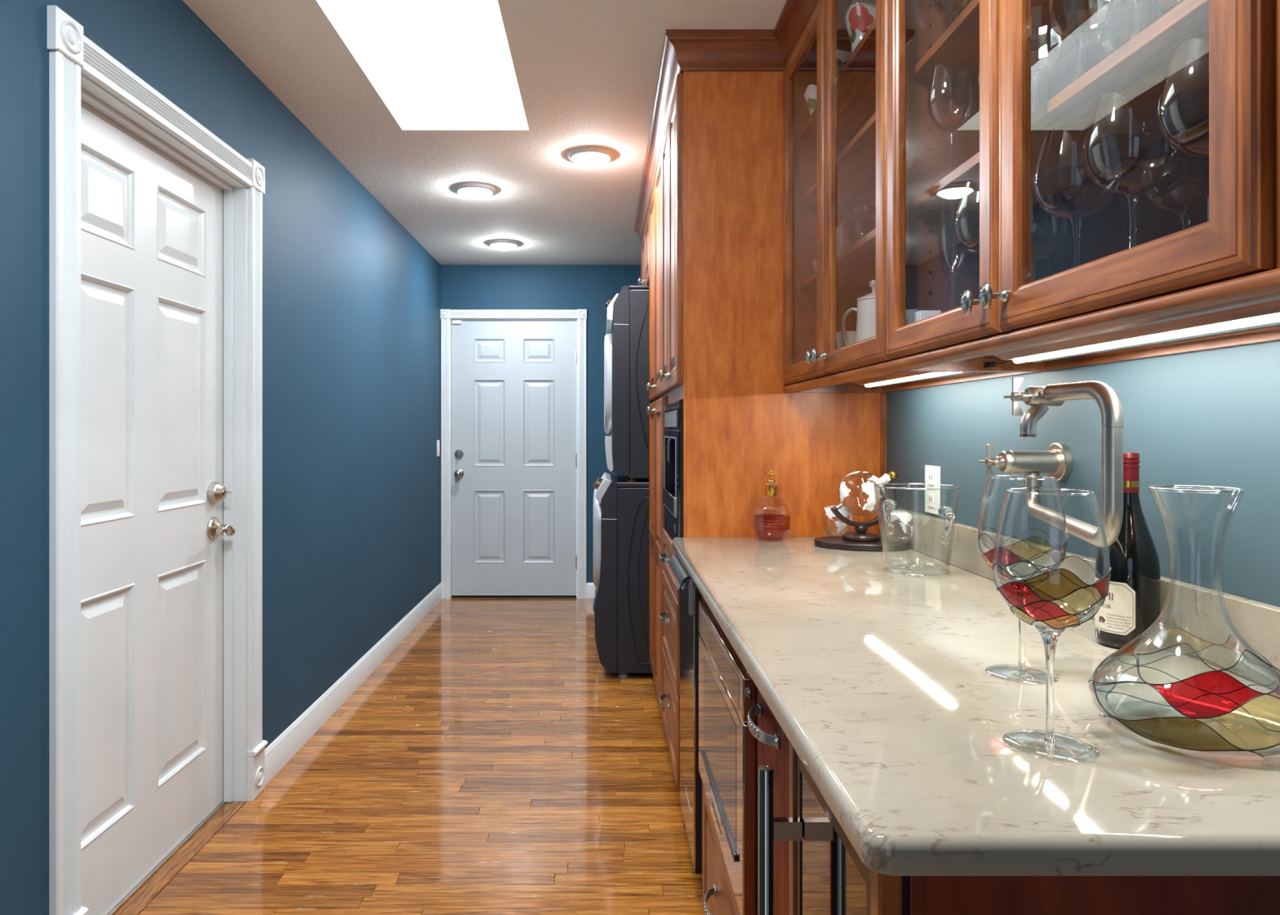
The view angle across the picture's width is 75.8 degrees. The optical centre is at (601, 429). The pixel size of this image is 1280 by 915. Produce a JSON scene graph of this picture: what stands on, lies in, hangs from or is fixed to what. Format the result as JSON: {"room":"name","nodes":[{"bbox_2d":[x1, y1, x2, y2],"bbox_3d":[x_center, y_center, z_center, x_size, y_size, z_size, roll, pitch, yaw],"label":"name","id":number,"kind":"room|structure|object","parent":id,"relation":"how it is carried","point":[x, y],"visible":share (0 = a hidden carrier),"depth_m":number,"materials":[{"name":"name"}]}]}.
{"room":"butler's pantry","nodes":[
{"label":"butler's pantry","id":0,"kind":"room"},
{"bbox_2d":[0,0,440,914],"bbox_3d":[-1.239,0.013,2.204,0.120,2.441,7.608,0,0,0],"label":"wall","id":1,"kind":"structure","parent":0,"point":[351,300],"depth_m":3.02,"materials":[{"name":"blue paint"}]},
{"bbox_2d":[47,5,267,914],"bbox_3d":[-1.223,0.166,2.283,0.150,2.135,1.081,0,0,0],"label":"door","id":2,"kind":"structure","parent":1,"relation":"in","point":[155,220],"depth_m":2.25,"materials":[{"name":"white paint"}]},
{"bbox_2d":[264,582,442,786],"bbox_3d":[-1.172,1.175,4.415,0.014,0.115,3.184,0,0,0],"label":"baseboard","id":3,"kind":"structure","parent":1,"relation":"attached to","point":[281,750],"depth_m":3.63,"materials":[{"name":"white paint"}]},
{"bbox_2d":[436,440,439,456],"bbox_3d":[-1.174,0.132,5.905,0.009,0.118,0.080,0,0,0],"label":"light switch","id":4,"kind":"object","parent":1,"relation":"attached to","point":[437,441],"visible":1,"depth_m":5.89,"materials":[{"name":"plastic"}]},
{"bbox_2d":[113,598,703,914],"bbox_3d":[-0.171,1.262,2.264,2.297,0.062,7.728,0,0,0],"label":"floor","id":5,"kind":"structure","parent":0,"point":[491,763],"depth_m":2.74,"materials":[{"name":"brown wood"}]},
{"bbox_2d":[592,472,652,677],"bbox_3d":[0.383,0.738,4.397,0.854,0.990,0.695,0,0,0],"label":"washing machine","id":6,"kind":"object","parent":5,"relation":"on","point":[620,513],"visible":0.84,"depth_m":4.05,"materials":[{"name":"metal"}]},
{"bbox_2d":[604,285,653,481],"bbox_3d":[0.422,-0.228,4.397,0.816,0.972,0.695,0,0,0],"label":"dryer","id":7,"kind":"object","parent":6,"relation":"on","point":[626,340],"visible":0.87,"depth_m":4.05,"materials":[{"name":"metal"}]},
{"bbox_2d":[646,147,666,719],"bbox_3d":[0.519,0.053,3.606,0.643,2.360,0.868,0,0,0],"label":"pantry cabinet","id":8,"kind":"object","parent":5,"relation":"on","point":[655,411],"visible":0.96,"depth_m":3.49,"materials":[{"name":"brown wood"}]},
{"bbox_2d":[657,71,886,829],"bbox_3d":[0.537,0.053,2.849,0.680,2.360,0.645,0,0,0],"label":"tall cabinet","id":9,"kind":"object","parent":5,"relation":"on","point":[722,144],"visible":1,"depth_m":2.53,"materials":[{"name":"brown wood"}]},
{"bbox_2d":[634,31,682,243],"bbox_3d":[0.222,-1.157,3.693,0.056,0.102,2.434,0,0,0],"label":"trim","id":10,"kind":"structure","parent":9,"relation":"attached to","point":[669,68],"depth_m":3.14,"materials":[{"name":"brown wood"}]},
{"bbox_2d":[662,400,683,539],"bbox_3d":[0.307,0.141,2.852,0.150,0.461,0.614,0,0,0],"label":"coffee machine","id":11,"kind":"object","parent":9,"relation":"in","point":[673,489],"visible":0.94,"depth_m":2.74,"materials":[{"name":"black plastic"}]},
{"bbox_2d":[662,487,675,515],"bbox_3d":[0.237,0.247,2.882,0.011,0.058,0.474,0,0,0],"label":"drip tray","id":12,"kind":"object","parent":11,"relation":"on","point":[668,499],"depth_m":2.86,"materials":[{"name":"metal"}]},
{"bbox_2d":[666,29,785,71],"bbox_3d":[0.385,-1.157,2.503,0.382,0.102,0.056,0,0,0],"label":"trim","id":13,"kind":"structure","parent":9,"relation":"attached to","point":[695,50],"depth_m":2.50,"materials":[{"name":"brown wood"}]},
{"bbox_2d":[758,742,902,914],"bbox_3d":[0.493,0.798,0.858,0.614,0.870,0.332,0,0,0],"label":"wine cooler","id":14,"kind":"object","parent":5,"relation":"on","point":[828,876],"visible":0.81,"depth_m":0.93,"materials":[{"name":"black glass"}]},
{"bbox_2d":[698,596,1279,914],"bbox_3d":[0.538,0.798,1.613,0.675,0.870,1.834,0,0,0],"label":"base cabinet","id":15,"kind":"object","parent":5,"relation":"on","point":[921,895],"depth_m":1.16,"materials":[{"name":"brown wood"}]},
{"bbox_2d":[668,554,702,874],"bbox_3d":[0.501,0.757,2.275,0.598,0.772,0.384,0,0,0],"label":"dishwasher","id":16,"kind":"object","parent":15,"relation":"in","point":[691,781],"visible":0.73,"depth_m":2.17,"materials":[{"name":"black metal"}]},
{"bbox_2d":[671,537,1279,875],"bbox_3d":[0.547,0.346,1.597,0.660,0.031,1.868,0,0,0],"label":"countertop","id":17,"kind":"structure","parent":15,"relation":"on","point":[877,679],"depth_m":0.92,"materials":[{"name":"beige stone"}]},
{"bbox_2d":[752,469,790,541],"bbox_3d":[0.510,0.224,2.467,0.107,0.212,0.114,0,0,0],"label":"bottle","id":18,"kind":"object","parent":17,"relation":"on","point":[766,526],"visible":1,"depth_m":2.44,"materials":[{"name":"clear glass"}]},
{"bbox_2d":[813,536,909,551],"bbox_3d":[0.733,0.321,2.321,0.249,0.018,0.186,0,0,0],"label":"serving tray","id":19,"kind":"object","parent":17,"relation":"on","point":[828,542],"visible":0.82,"depth_m":2.26,"materials":[{"name":"brown wood"}]},
{"bbox_2d":[822,505,852,537],"bbox_3d":[0.692,0.269,2.411,0.083,0.086,0.083,0,0,0],"label":"tumbler","id":20,"kind":"object","parent":19,"relation":"on","point":[838,532],"visible":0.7,"depth_m":2.39,"materials":[{"name":"clear glass"}]},
{"bbox_2d":[830,470,897,542],"bbox_3d":[0.742,0.213,2.327,0.169,0.196,0.127,0,0,31],"label":"decanter","id":21,"kind":"object","parent":19,"relation":"on","point":[860,535],"visible":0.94,"depth_m":2.32,"materials":[{"name":"clear glass"}]},
{"bbox_2d":[882,509,913,542],"bbox_3d":[0.827,0.269,2.286,0.083,0.086,0.083,0,0,0],"label":"tumbler","id":22,"kind":"object","parent":19,"relation":"on","point":[904,517],"visible":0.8,"depth_m":2.26,"materials":[{"name":"clear glass"}]},
{"bbox_2d":[873,483,960,577],"bbox_3d":[0.731,0.230,1.906,0.189,0.201,0.189,0,0,31],"label":"ice bucket","id":23,"kind":"object","parent":17,"relation":"on","point":[947,512],"visible":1,"depth_m":1.89,"materials":[{"name":"clear glass"}]},
{"bbox_2d":[977,475,1068,684],"bbox_3d":[0.566,0.197,1.106,0.108,0.267,0.109,0,0,-35],"label":"wine glass","id":24,"kind":"object","parent":17,"relation":"on","point":[1037,676],"visible":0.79,"depth_m":1.10,"materials":[{"name":"glass"}]},
{"bbox_2d":[977,475,1068,582],"bbox_3d":[0.566,0.135,1.106,0.108,0.143,0.109,0,0,0],"label":"bowl","id":25,"kind":"object","parent":24,"relation":"on","point":[1008,560],"depth_m":1.09,"materials":[{"name":"glass"}]},
{"bbox_2d":[992,488,1111,762],"bbox_3d":[0.468,0.197,0.857,0.108,0.267,0.109,0,0,-26],"label":"wine glass","id":26,"kind":"object","parent":17,"relation":"on","point":[1034,595],"visible":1,"depth_m":0.83,"materials":[{"name":"glass"}]},
{"bbox_2d":[992,488,1111,629],"bbox_3d":[0.468,0.135,0.857,0.108,0.143,0.109,0,0,0],"label":"bowl","id":27,"kind":"object","parent":26,"relation":"on","point":[1034,595],"depth_m":0.82,"materials":[{"name":"glass"}]},
{"bbox_2d":[1094,452,1160,651],"bbox_3d":[0.808,0.183,1.262,0.086,0.296,0.085,0,0,0],"label":"wine bottle","id":28,"kind":"object","parent":17,"relation":"on","point":[1131,605],"visible":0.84,"depth_m":1.23,"materials":[{"name":"black glass"}]},
{"bbox_2d":[1088,484,1279,757],"bbox_3d":[0.651,0.197,0.899,0.203,0.267,0.202,0,0,0],"label":"decanter","id":29,"kind":"object","parent":17,"relation":"on","point":[1215,693],"visible":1,"depth_m":0.84,"materials":[{"name":"clear glass"}]},
{"bbox_2d":[182,0,786,265],"bbox_3d":[-0.161,-1.238,2.264,2.277,0.060,7.728,0,0,0],"label":"ceiling","id":30,"kind":"structure","parent":0,"point":[587,71],"depth_m":3.23,"materials":[{"name":"white paint"}]},
{"bbox_2d":[329,0,524,115],"bbox_3d":[-0.548,-1.484,2.629,0.550,0.429,1.398,0,0,0],"label":"window","id":31,"kind":"structure","parent":30,"relation":"attached to","point":[432,57],"depth_m":3.31,"materials":[{"name":"glass"}]},
{"bbox_2d":[454,183,495,199],"bbox_3d":[-0.636,-1.187,4.120,0.202,0.042,0.202,0,0,0],"label":"recessed light","id":32,"kind":"object","parent":30,"relation":"in","point":[473,191],"visible":1,"depth_m":4.07,"materials":[{"name":"white paint"}]},
{"bbox_2d":[488,240,519,250],"bbox_3d":[-0.635,-1.187,5.317,0.202,0.042,0.202,0,0,0],"label":"recessed light","id":33,"kind":"object","parent":30,"relation":"in","point":[501,245],"visible":1,"depth_m":5.26,"materials":[{"name":"white paint"}]},
{"bbox_2d":[568,146,613,166],"bbox_3d":[-0.048,-1.187,3.607,0.202,0.042,0.202,0,0,0],"label":"recessed light","id":34,"kind":"object","parent":30,"relation":"in","point":[588,156],"visible":1,"depth_m":3.56,"materials":[{"name":"white paint"}]},
{"bbox_2d":[440,265,640,582],"bbox_3d":[-0.161,0.013,6.068,2.277,2.441,0.120,0,0,0],"label":"wall","id":35,"kind":"structure","parent":0,"point":[588,287],"depth_m":6.01,"materials":[{"name":"blue paint"}]},
{"bbox_2d":[440,309,586,599],"bbox_3d":[-0.643,0.182,6.041,1.070,2.126,0.170,0,0,0],"label":"door","id":36,"kind":"structure","parent":35,"relation":"in","point":[513,381],"depth_m":6.03,"materials":[{"name":"white paint"}]},
{"bbox_2d":[452,320,461,324],"bbox_3d":[-1.063,-0.790,6.018,0.066,0.026,0.016,0,0,0],"label":"sensor","id":37,"kind":"object","parent":36,"relation":"attached to","point":[454,322],"visible":1,"depth_m":6.01,"materials":[{"name":"plastic"}]},
{"bbox_2d":[586,582,595,599],"bbox_3d":[0.383,1.175,6.001,0.991,0.115,0.014,0,0,0],"label":"baseboard","id":38,"kind":"structure","parent":35,"relation":"attached to","point":[590,587],"depth_m":5.99,"materials":[{"name":"white paint"}]},
{"bbox_2d":[886,340,1279,607],"bbox_3d":[0.928,0.013,2.204,0.100,2.441,7.608,0,0,0],"label":"wall","id":39,"kind":"structure","parent":0,"point":[1199,419],"depth_m":1.30,"materials":[{"name":"blue paint"}]},
{"bbox_2d":[637,208,648,285],"bbox_3d":[0.519,-0.940,4.465,0.643,0.375,0.849,0,0,0],"label":"laundry cabinet","id":40,"kind":"object","parent":39,"relation":"attached to","point":[643,280],"visible":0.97,"depth_m":4.41,"materials":[{"name":"brown wood"}]},
{"bbox_2d":[782,0,1044,393],"bbox_3d":[0.699,-0.620,2.074,0.356,1.014,0.914,0,0,0],"label":"upper cabinet","id":41,"kind":"object","parent":39,"relation":"attached to","point":[834,157],"visible":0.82,"depth_m":2.17,"materials":[{"name":"brown wood"}]},
{"bbox_2d":[773,0,818,65],"bbox_3d":[0.548,-1.157,1.566,0.056,0.102,1.932,0,0,0],"label":"trim","id":42,"kind":"structure","parent":41,"relation":"attached to","point":[795,15],"depth_m":2.34,"materials":[{"name":"brown wood"}]},
{"bbox_2d":[803,84,817,115],"bbox_3d":[0.650,-0.964,2.452,0.088,0.105,0.088,0,0,0],"label":"floral vase","id":43,"kind":"object","parent":41,"relation":"on","point":[811,94],"visible":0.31,"depth_m":2.43,"materials":[{"name":"white ceramic"}]},
{"bbox_2d":[808,260,816,274],"bbox_3d":[0.660,-0.471,2.440,0.090,0.050,0.090,0,0,0],"label":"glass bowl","id":44,"kind":"object","parent":41,"relation":"on","point":[809,264],"visible":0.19,"depth_m":2.44,"materials":[{"name":"clear glass"}]},
{"bbox_2d":[799,17,875,137],"bbox_3d":[0.737,-0.901,2.074,0.265,0.018,0.876,0,0,0],"label":"shelf","id":45,"kind":"object","parent":41,"relation":"attached to","point":[855,86],"depth_m":2.18,"materials":[{"name":"brown wood"}]},
{"bbox_2d":[799,111,875,206],"bbox_3d":[0.737,-0.693,2.074,0.265,0.018,0.876,0,0,0],"label":"shelf","id":46,"kind":"object","parent":41,"relation":"attached to","point":[855,165],"depth_m":2.20,"materials":[{"name":"brown wood"}]},
{"bbox_2d":[799,227,875,289],"bbox_3d":[0.737,-0.437,2.074,0.265,0.018,0.876,0,0,0],"label":"shelf","id":47,"kind":"object","parent":41,"relation":"attached to","point":[855,267],"depth_m":2.17,"materials":[{"name":"brown wood"}]},
{"bbox_2d":[835,226,850,257],"bbox_3d":[0.648,-0.496,2.235,0.058,0.100,0.058,0,0,0],"label":"drinking glass","id":48,"kind":"object","parent":41,"relation":"on","point":[846,231],"visible":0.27,"depth_m":2.21,"materials":[{"name":"clear glass"}]},
{"bbox_2d":[835,48,851,75],"bbox_3d":[0.662,-0.964,2.235,0.104,0.105,0.104,0,0,0],"label":"floral vase","id":49,"kind":"object","parent":41,"relation":"on","point":[842,56],"visible":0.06,"depth_m":2.19,"materials":[{"name":"white ceramic"}]},
{"bbox_2d":[835,330,856,349],"bbox_3d":[0.656,-0.206,2.148,0.088,0.098,0.072,0,0,0],"label":"cup","id":50,"kind":"object","parent":41,"relation":"in","point":[851,335],"visible":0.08,"depth_m":2.12,"materials":[{"name":"white ceramic"}]},
{"bbox_2d":[839,203,875,253],"bbox_3d":[0.665,-0.514,2.113,0.104,0.136,0.104,0,0,0],"label":"glass jar","id":51,"kind":"object","parent":41,"relation":"on","point":[841,237],"visible":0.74,"depth_m":2.11,"materials":[{"name":"clear glass"}]},
{"bbox_2d":[840,0,875,53],"bbox_3d":[0.657,-0.999,2.055,0.104,0.175,0.104,0,0,0],"label":"floral vase","id":52,"kind":"object","parent":41,"relation":"on","point":[859,15],"visible":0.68,"depth_m":2.02,"materials":[{"name":"white ceramic"}]},
{"bbox_2d":[841,280,875,346],"bbox_3d":[0.672,-0.265,2.058,0.112,0.216,0.119,0,0,0],"label":"pitcher","id":53,"kind":"object","parent":41,"relation":"in","point":[866,304],"visible":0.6,"depth_m":2.02,"materials":[{"name":"white ceramic"}]},
{"bbox_2d":[853,372,970,387],"bbox_3d":[0.735,-0.130,1.982,0.090,0.022,0.635,0,0,0],"label":"light bar","id":54,"kind":"object","parent":41,"relation":"attached to","point":[901,377],"visible":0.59,"depth_m":2.00,"materials":[{"name":"white plastic"}]},
{"bbox_2d":[924,465,940,515],"bbox_3d":[0.873,0.158,2.170,0.009,0.126,0.092,0,0,0],"label":"outlet","id":55,"kind":"object","parent":39,"relation":"attached to","point":[932,473],"visible":0.96,"depth_m":2.16,"materials":[{"name":"plastic"}]},
{"bbox_2d":[928,471,933,485],"bbox_3d":[0.871,0.129,2.170,0.002,0.034,0.036,0,0,0],"label":"receptacle","id":56,"kind":"object","parent":55,"relation":"attached to","point":[931,474],"depth_m":2.17,"materials":[{"name":"white plastic"}]},
{"bbox_2d":[928,493,933,507],"bbox_3d":[0.871,0.187,2.170,0.002,0.034,0.036,0,0,0],"label":"receptacle","id":57,"kind":"object","parent":55,"relation":"attached to","point":[931,496],"depth_m":2.17,"materials":[{"name":"white plastic"}]},
{"bbox_2d":[978,377,1124,547],"bbox_3d":[0.734,0.042,1.355,0.158,0.242,0.562,0,0,19],"label":"pot filler","id":58,"kind":"object","parent":39,"relation":"attached to","point":[1056,461],"visible":0.99,"depth_m":1.22,"materials":[{"name":"silver metal"}]},
{"bbox_2d":[880,504,1279,690],"bbox_3d":[0.867,0.280,1.594,0.020,0.102,1.860,0,0,0],"label":"backsplash","id":59,"kind":"structure","parent":39,"relation":"attached to","point":[1198,611],"depth_m":1.23,"materials":[{"name":"beige stone"}]},
{"bbox_2d":[884,0,1279,372],"bbox_3d":[0.699,-0.620,1.135,0.356,1.014,0.964,0,0,0],"label":"upper cabinet","id":60,"kind":"object","parent":39,"relation":"attached to","point":[1224,74],"visible":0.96,"depth_m":1.18,"materials":[{"name":"brown wood"}]},
{"bbox_2d":[914,310,941,322],"bbox_3d":[0.626,-0.192,1.578,0.041,0.070,0.033,0,0,0],"label":"box","id":61,"kind":"object","parent":60,"relation":"in","point":[922,314],"visible":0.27,"depth_m":1.56,"materials":[{"name":"plastic"}]},
{"bbox_2d":[927,62,973,144],"bbox_3d":[0.648,-0.559,1.525,0.080,0.226,0.080,0,0,0],"label":"stemmed wine glass","id":62,"kind":"object","parent":60,"relation":"on","point":[971,82],"visible":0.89,"depth_m":1.52,"materials":[{"name":"clear glass"}]},
{"bbox_2d":[937,211,964,289],"bbox_3d":[0.664,-0.285,1.560,0.060,0.255,0.060,0,0,0],"label":"champagne flute","id":63,"kind":"object","parent":60,"relation":"in","point":[962,211],"visible":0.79,"depth_m":1.56,"materials":[{"name":"clear glass"}]},
{"bbox_2d":[932,0,971,26],"bbox_3d":[0.665,-0.786,1.555,0.077,0.168,0.075,0,0,0],"label":"goblet","id":64,"kind":"object","parent":60,"relation":"on","point":[955,15],"visible":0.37,"depth_m":1.56,"materials":[{"name":"clear glass"}]},
{"bbox_2d":[939,200,968,308],"bbox_3d":[0.640,-0.285,1.492,0.060,0.255,0.060,0,0,0],"label":"champagne flute","id":65,"kind":"object","parent":60,"relation":"in","point":[966,201],"visible":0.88,"depth_m":1.49,"materials":[{"name":"clear glass"}]},
{"bbox_2d":[953,184,979,255],"bbox_3d":[0.652,-0.286,1.384,0.107,0.257,0.107,0,0,0],"label":"glass","id":66,"kind":"object","parent":60,"relation":"in","point":[962,188],"visible":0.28,"depth_m":1.39,"materials":[{"name":"clear glass"}]},
{"bbox_2d":[977,60,979,91],"bbox_3d":[0.690,-0.559,1.412,0.080,0.226,0.080,0,0,0],"label":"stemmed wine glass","id":67,"kind":"object","parent":60,"relation":"on","point":[979,60],"visible":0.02,"depth_m":1.42,"materials":[{"name":"clear glass"}]},
{"bbox_2d":[984,360,1013,368],"bbox_3d":[0.751,-0.127,1.539,0.012,0.014,0.122,0,0,0],"label":"plug","id":68,"kind":"object","parent":60,"relation":"attached to","point":[990,364],"visible":0.76,"depth_m":1.57,"materials":[{"name":"black plastic"}]},
{"bbox_2d":[911,0,1146,78],"bbox_3d":[0.737,-0.693,1.160,0.265,0.018,0.876,0,0,0],"label":"shelf","id":69,"kind":"object","parent":60,"relation":"attached to","point":[958,46],"depth_m":1.44,"materials":[{"name":"brown wood"}]},
{"bbox_2d":[1031,8,1063,108],"bbox_3d":[0.645,-0.530,1.225,0.077,0.168,0.075,0,0,0],"label":"goblet","id":70,"kind":"object","parent":60,"relation":"on","point":[1043,70],"visible":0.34,"depth_m":1.21,"materials":[{"name":"clear glass"}]},
{"bbox_2d":[1031,186,1067,271],"bbox_3d":[0.752,-0.286,1.432,0.107,0.257,0.107,0,0,0],"label":"glass","id":71,"kind":"object","parent":60,"relation":"in","point":[1059,188],"visible":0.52,"depth_m":1.40,"materials":[{"name":"clear glass"}]},
{"bbox_2d":[911,0,1208,209],"bbox_3d":[0.737,-0.437,1.160,0.265,0.018,0.876,0,0,0],"label":"shelf","id":72,"kind":"object","parent":60,"relation":"attached to","point":[1126,84],"depth_m":1.14,"materials":[{"name":"brown wood"}]},
{"bbox_2d":[1032,122,1122,238],"bbox_3d":[0.660,-0.286,1.141,0.107,0.257,0.107,0,0,0],"label":"glass","id":73,"kind":"object","parent":60,"relation":"in","point":[1109,124],"visible":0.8,"depth_m":1.14,"materials":[{"name":"clear glass"}]},
{"bbox_2d":[1048,0,1113,82],"bbox_3d":[0.645,-0.530,1.105,0.077,0.168,0.075,0,0,0],"label":"goblet","id":74,"kind":"object","parent":60,"relation":"on","point":[1054,5],"visible":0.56,"depth_m":1.11,"materials":[{"name":"clear glass"}]},
{"bbox_2d":[1093,0,1155,58],"bbox_3d":[0.745,-0.530,1.170,0.077,0.168,0.075,0,0,0],"label":"goblet","id":75,"kind":"object","parent":60,"relation":"on","point":[1151,4],"visible":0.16,"depth_m":1.18,"materials":[{"name":"clear glass"}]},
{"bbox_2d":[1082,84,1186,248],"bbox_3d":[0.660,-0.286,1.020,0.107,0.257,0.107,0,0,0],"label":"glass","id":76,"kind":"object","parent":60,"relation":"in","point":[1177,107],"visible":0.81,"depth_m":1.02,"materials":[{"name":"clear glass"}]},
{"bbox_2d":[992,299,1279,363],"bbox_3d":[0.735,-0.130,1.103,0.090,0.022,0.745,0,0,0],"label":"light bar","id":77,"kind":"object","parent":60,"relation":"attached to","point":[1266,313],"visible":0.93,"depth_m":1.07,"materials":[{"name":"white plastic"}]},
{"bbox_2d":[1128,0,1144,40],"bbox_3d":[0.645,-0.530,0.985,0.077,0.168,0.075,0,0,0],"label":"goblet","id":78,"kind":"object","parent":60,"relation":"on","point":[1143,29],"visible":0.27,"depth_m":0.98,"materials":[{"name":"clear glass"}]},
{"bbox_2d":[1157,0,1172,13],"bbox_3d":[0.745,-0.530,1.040,0.077,0.168,0.075,0,0,0],"label":"goblet","id":79,"kind":"object","parent":60,"relation":"on","point":[1164,5],"visible":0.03,"depth_m":1.05,"materials":[{"name":"clear glass"}]},
{"bbox_2d":[1138,125,1208,230],"bbox_3d":[0.790,-0.286,1.110,0.107,0.257,0.107,0,0,0],"label":"glass","id":80,"kind":"object","parent":60,"relation":"in","point":[1145,196],"visible":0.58,"depth_m":1.12,"materials":[{"name":"clear glass"}]},
{"bbox_2d":[1156,46,1208,158],"bbox_3d":[0.660,-0.286,0.880,0.107,0.257,0.107,0,0,0],"label":"glass","id":81,"kind":"object","parent":60,"relation":"in","point":[1161,93],"visible":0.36,"depth_m":0.90,"materials":[{"name":"clear glass"}]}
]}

